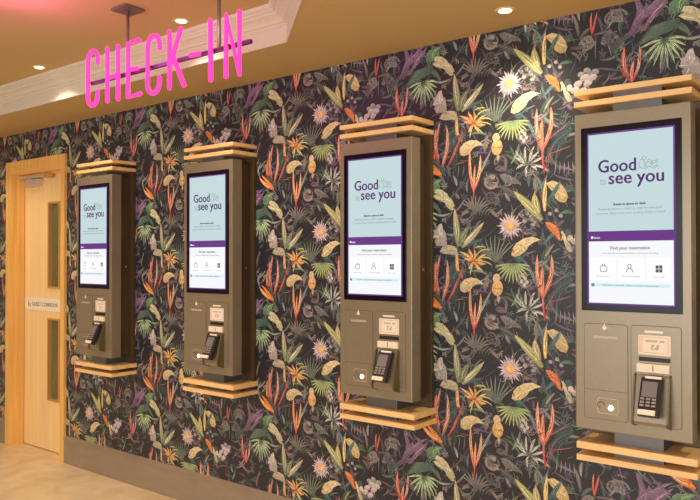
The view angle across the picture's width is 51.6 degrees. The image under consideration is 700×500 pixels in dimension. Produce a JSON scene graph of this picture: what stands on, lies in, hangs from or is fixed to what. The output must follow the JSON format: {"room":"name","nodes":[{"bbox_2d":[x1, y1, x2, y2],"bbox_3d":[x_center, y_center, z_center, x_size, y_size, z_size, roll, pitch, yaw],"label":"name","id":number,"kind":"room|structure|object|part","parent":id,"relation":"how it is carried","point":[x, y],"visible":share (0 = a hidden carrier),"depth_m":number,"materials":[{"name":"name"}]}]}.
{"room":"hotel lobby","nodes":[
{"label":"hotel lobby","id":0,"kind":"room"},
{"bbox_2d":[0,442,175,499],"bbox_3d":[-1.390,1.454,1.368,9.900,0.100,8.100,-1,-1,38],"label":"floor","id":1,"kind":"structure","parent":0,"point":[27,471],"depth_m":4.52,"materials":[{"name":"beige wood"}]},
{"bbox_2d":[0,0,636,137],"bbox_3d":[-1.839,-1.049,0.832,9.900,0.270,6.660,-1,-1,38],"label":"ceiling","id":2,"kind":"structure","parent":0,"point":[51,34],"depth_m":3.20,"materials":[{"name":"paint"}]},
{"bbox_2d":[32,65,46,68],"bbox_3d":[-1.744,-1.025,4.061,0.076,0.004,0.076,-1,-1,38],"label":"recessed light","id":3,"kind":"object","parent":2,"relation":"in","point":[33,66],"visible":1,"depth_m":4.05,"materials":[{"name":"white"}]},
{"bbox_2d":[0,0,301,114],"bbox_3d":[-2.612,-0.962,2.955,4.850,0.152,3.130,-1,-1,38],"label":"crown molding","id":4,"kind":"structure","parent":2,"relation":"attached to","point":[270,24],"depth_m":3.62,"materials":[{"name":"beige paint"}]},
{"bbox_2d":[86,0,252,106],"bbox_3d":[-0.764,-0.834,2.960,1.030,0.412,0.100,-1,-1,38],"label":"sign","id":5,"kind":"object","parent":2,"relation":"hanging from","point":[126,9],"visible":1,"depth_m":2.92,"materials":[{"name":"glowing pink neon tubing"},{"name":"metal"}]},
{"bbox_3d":[-0.956,-0.895,3.113,0.014,0.286,0.013,-1,-1,38],"label":"hanging rod","id":6,"kind":"part","parent":5,"relation":"part of","materials":[{"name":"silver metal"}]},
{"bbox_3d":[-0.956,-1.033,3.114,0.110,0.009,0.100,-1,-1,38],"label":"ceiling plate","id":7,"kind":"part","parent":5,"relation":"part of","materials":[{"name":"silver metal"}]},
{"bbox_3d":[-0.498,-0.899,2.749,0.014,0.286,0.013,-1,-1,38],"label":"hanging rod","id":8,"kind":"part","parent":5,"relation":"part of","materials":[{"name":"silver metal"}]},
{"bbox_2d":[173,18,189,23],"bbox_3d":[-0.762,-1.035,3.271,0.076,0.004,0.076,-1,-1,38],"label":"recessed light","id":9,"kind":"object","parent":2,"relation":"in","point":[176,20],"visible":1,"depth_m":3.26,"materials":[{"name":"white"}]},
{"bbox_2d":[495,7,514,13],"bbox_3d":[0.578,-0.893,2.698,0.076,0.004,0.076,-1,-1,38],"label":"recessed light","id":10,"kind":"object","parent":2,"relation":"in","point":[502,10],"visible":1,"depth_m":2.69,"materials":[{"name":"white"}]},
{"bbox_2d":[0,0,699,499],"bbox_3d":[-0.085,0.190,3.566,11.128,3.590,0.154,-1,-1,38],"label":"wall","id":11,"kind":"structure","parent":0,"point":[500,103],"depth_m":3.22,"materials":[{"name":"paper"}]},
{"bbox_2d":[5,153,66,462],"bbox_3d":[-2.211,0.397,5.237,0.815,2.104,0.172,-1,-1,38],"label":"door","id":12,"kind":"structure","parent":11,"relation":"in","point":[36,188],"depth_m":5.32,"materials":[{"name":"brown wood"}]},
{"bbox_3d":[-2.331,-0.524,5.303,0.370,0.037,0.023,-1,-1,38],"label":"closer arm","id":13,"kind":"part","parent":12,"relation":"part of","materials":[{"name":"silver metal"}]},
{"bbox_3d":[-2.242,0.398,5.279,0.495,0.093,0.004,-1,-1,38],"label":"sign plate","id":14,"kind":"part","parent":12,"relation":"part of","materials":[{"name":"beige"}]},
{"bbox_3d":[-2.106,0.787,5.199,0.136,0.568,0.006,-1,-1,38],"label":"glass pane","id":15,"kind":"part","parent":12,"relation":"part of","materials":[{"name":"green"}]},
{"bbox_3d":[-2.107,-0.036,5.209,0.136,0.598,0.006,-1,-1,38],"label":"glass pane","id":16,"kind":"part","parent":12,"relation":"part of","materials":[{"name":"green"}]},
{"bbox_2d":[75,159,136,377],"bbox_3d":[-1.542,0.110,4.468,0.401,1.300,0.251,-1,-1,38],"label":"kiosk","id":17,"kind":"object","parent":11,"relation":"attached to","point":[106,200],"visible":1,"depth_m":4.42,"materials":[{"name":"beige metal"}]},
{"bbox_3d":[-1.640,0.445,4.489,0.148,0.327,0.002,-1,-1,38],"label":"access panel","id":18,"kind":"part","parent":17,"relation":"part of","materials":[{"name":"grey metal"}]},
{"bbox_3d":[-1.510,0.443,4.387,0.157,0.329,0.002,-1,-1,38],"label":"access panel","id":19,"kind":"part","parent":17,"relation":"part of","materials":[{"name":"metal"}]},
{"bbox_2d":[75,367,136,377],"bbox_3d":[-1.516,0.750,4.487,0.393,0.020,0.177,-1,-1,38],"label":"wooden shelf","id":20,"kind":"object","parent":17,"relation":"attached to","point":[91,370],"depth_m":4.40,"materials":[{"name":"brown wood"}]},
{"bbox_2d":[75,359,136,370],"bbox_3d":[-1.516,0.707,4.488,0.393,0.024,0.177,-1,-1,38],"label":"wooden shelf","id":21,"kind":"object","parent":17,"relation":"attached to","point":[92,364],"depth_m":4.43,"materials":[{"name":"brown wood"}]},
{"bbox_2d":[77,166,135,175],"bbox_3d":[-1.522,-0.490,4.511,0.388,0.020,0.168,-1,-1,38],"label":"wooden shelf","id":22,"kind":"object","parent":17,"relation":"attached to","point":[92,170],"depth_m":4.45,"materials":[{"name":"brown wood"}]},
{"bbox_2d":[77,159,135,168],"bbox_3d":[-1.522,-0.531,4.511,0.388,0.019,0.168,-1,-1,38],"label":"wooden shelf","id":23,"kind":"object","parent":17,"relation":"attached to","point":[106,163],"depth_m":4.42,"materials":[{"name":"brown wood"}]},
{"bbox_3d":[-1.475,0.108,4.560,0.382,1.174,0.021,-1,-1,38],"label":"plate","id":24,"kind":"part","parent":17,"relation":"part of","materials":[{"name":"beige metal"}]},
{"bbox_2d":[0,417,292,499],"bbox_3d":[0.124,1.334,3.281,9.900,0.182,0.023,-1,-1,38],"label":"baseboard","id":25,"kind":"structure","parent":11,"relation":"attached to","point":[171,481],"depth_m":4.30,"materials":[{"name":"paint"}]},
{"bbox_2d":[183,142,257,398],"bbox_3d":[-0.714,0.101,3.812,0.401,1.300,0.251,-1,-1,38],"label":"kiosk","id":26,"kind":"object","parent":11,"relation":"attached to","point":[220,191],"visible":1,"depth_m":3.77,"materials":[{"name":"beige metal"}]},
{"bbox_3d":[-0.812,0.437,3.834,0.148,0.327,0.002,-1,-1,38],"label":"access panel","id":27,"kind":"part","parent":26,"relation":"part of","materials":[{"name":"grey metal"}]},
{"bbox_3d":[-0.682,0.435,3.731,0.157,0.329,0.002,-1,-1,38],"label":"access panel","id":28,"kind":"part","parent":26,"relation":"part of","materials":[{"name":"metal"}]},
{"bbox_2d":[213,309,222,319],"bbox_3d":[-0.685,0.332,3.732,0.084,0.053,0.002,-1,-1,38],"label":"print","id":29,"kind":"object","parent":26,"relation":"on","point":[217,313],"depth_m":3.73,"materials":[{"name":"beige paper"}]},
{"bbox_2d":[183,384,257,398],"bbox_3d":[-0.688,0.742,3.831,0.393,0.020,0.177,-1,-1,38],"label":"wooden shelf","id":30,"kind":"object","parent":26,"relation":"attached to","point":[232,394],"depth_m":3.75,"materials":[{"name":"brown wood"}]},
{"bbox_2d":[183,375,257,390],"bbox_3d":[-0.688,0.699,3.832,0.393,0.024,0.177,-1,-1,38],"label":"wooden shelf","id":31,"kind":"object","parent":26,"relation":"attached to","point":[201,382],"depth_m":3.77,"materials":[{"name":"brown wood"}]},
{"bbox_2d":[184,150,256,161],"bbox_3d":[-0.694,-0.498,3.855,0.388,0.020,0.168,-1,-1,38],"label":"wooden shelf","id":32,"kind":"object","parent":26,"relation":"attached to","point":[202,155],"depth_m":3.79,"materials":[{"name":"brown wood"}]},
{"bbox_2d":[184,142,256,153],"bbox_3d":[-0.694,-0.539,3.856,0.388,0.019,0.168,-1,-1,38],"label":"wooden shelf","id":33,"kind":"object","parent":26,"relation":"attached to","point":[226,146],"depth_m":3.78,"materials":[{"name":"brown wood"}]},
{"bbox_3d":[-0.647,0.100,3.905,0.382,1.174,0.021,-1,-1,38],"label":"plate","id":34,"kind":"part","parent":26,"relation":"part of","materials":[{"name":"beige metal"}]},
{"bbox_2d":[340,115,436,430],"bbox_3d":[0.138,0.093,3.137,0.401,1.300,0.251,-1,-1,38],"label":"kiosk","id":35,"kind":"object","parent":11,"relation":"attached to","point":[387,177],"visible":1,"depth_m":3.10,"materials":[{"name":"beige metal"}]},
{"bbox_3d":[0.040,0.428,3.159,0.148,0.327,0.002,-1,-1,38],"label":"access panel","id":36,"kind":"part","parent":35,"relation":"part of","materials":[{"name":"grey metal"}]},
{"bbox_2d":[340,125,433,142],"bbox_3d":[0.158,-0.506,3.181,0.388,0.020,0.168,-1,-1,38],"label":"wooden shelf","id":37,"kind":"object","parent":35,"relation":"attached to","point":[383,132],"depth_m":3.11,"materials":[{"name":"brown wood"}]},
{"bbox_2d":[340,115,433,132],"bbox_3d":[0.158,-0.547,3.181,0.388,0.019,0.168,-1,-1,38],"label":"wooden shelf","id":38,"kind":"object","parent":35,"relation":"attached to","point":[411,119],"depth_m":3.11,"materials":[{"name":"brown wood"}]},
{"bbox_2d":[340,410,436,430],"bbox_3d":[0.164,0.733,3.157,0.393,0.020,0.177,-1,-1,38],"label":"wooden shelf","id":39,"kind":"object","parent":35,"relation":"attached to","point":[407,424],"depth_m":3.08,"materials":[{"name":"brown wood"}]},
{"bbox_2d":[340,398,436,419],"bbox_3d":[0.164,0.690,3.157,0.393,0.024,0.177,-1,-1,38],"label":"wooden shelf","id":40,"kind":"object","parent":35,"relation":"attached to","point":[417,410],"depth_m":3.10,"materials":[{"name":"brown wood"}]},
{"bbox_2d":[381,320,397,332],"bbox_3d":[0.167,0.323,3.057,0.084,0.053,0.002,-1,-1,38],"label":"print","id":41,"kind":"object","parent":35,"relation":"on","point":[387,326],"depth_m":3.06,"materials":[{"name":"beige paper"}]},
{"bbox_3d":[0.170,0.426,3.057,0.157,0.329,0.002,-1,-1,38],"label":"access panel","id":42,"kind":"part","parent":35,"relation":"part of","materials":[{"name":"metal"}]},
{"bbox_3d":[0.205,0.092,3.230,0.382,1.174,0.021,-1,-1,38],"label":"plate","id":43,"kind":"part","parent":35,"relation":"part of","materials":[{"name":"beige metal"}]},
{"bbox_2d":[574,74,699,479],"bbox_3d":[0.979,0.085,2.471,0.401,1.300,0.251,-1,-1,38],"label":"kiosk","id":44,"kind":"object","parent":11,"relation":"attached to","point":[637,144],"visible":1,"depth_m":2.43,"materials":[{"name":"beige metal"}]},
{"bbox_3d":[0.882,0.420,2.493,0.148,0.327,0.002,-1,-1,38],"label":"access panel","id":45,"kind":"part","parent":44,"relation":"part of","materials":[{"name":"grey metal"}]},
{"bbox_2d":[574,86,699,113],"bbox_3d":[1.000,-0.515,2.514,0.388,0.020,0.168,-1,-1,38],"label":"wooden shelf","id":46,"kind":"object","parent":44,"relation":"attached to","point":[659,95],"depth_m":2.45,"materials":[{"name":"brown wood"}]},
{"bbox_2d":[574,74,699,100],"bbox_3d":[1.000,-0.556,2.515,0.388,0.019,0.168,-1,-1,38],"label":"wooden shelf","id":47,"kind":"object","parent":44,"relation":"attached to","point":[688,80],"depth_m":2.45,"materials":[{"name":"brown wood"}]},
{"bbox_2d":[577,449,699,479],"bbox_3d":[1.006,0.725,2.490,0.393,0.020,0.177,-1,-1,38],"label":"wooden shelf","id":48,"kind":"object","parent":44,"relation":"attached to","point":[677,470],"depth_m":2.42,"materials":[{"name":"brown wood"}]},
{"bbox_2d":[577,432,699,466],"bbox_3d":[1.006,0.682,2.491,0.393,0.024,0.177,-1,-1,38],"label":"wooden shelf","id":49,"kind":"object","parent":44,"relation":"attached to","point":[680,453],"depth_m":2.44,"materials":[{"name":"brown wood"}]},
{"bbox_2d":[642,336,667,353],"bbox_3d":[1.008,0.315,2.391,0.084,0.053,0.002,-1,-1,38],"label":"print","id":50,"kind":"object","parent":44,"relation":"on","point":[650,344],"depth_m":2.39,"materials":[{"name":"beige paper"}]},
{"bbox_3d":[1.011,0.418,2.390,0.157,0.329,0.002,-1,-1,38],"label":"access panel","id":51,"kind":"part","parent":44,"relation":"part of","materials":[{"name":"metal"}]}
]}

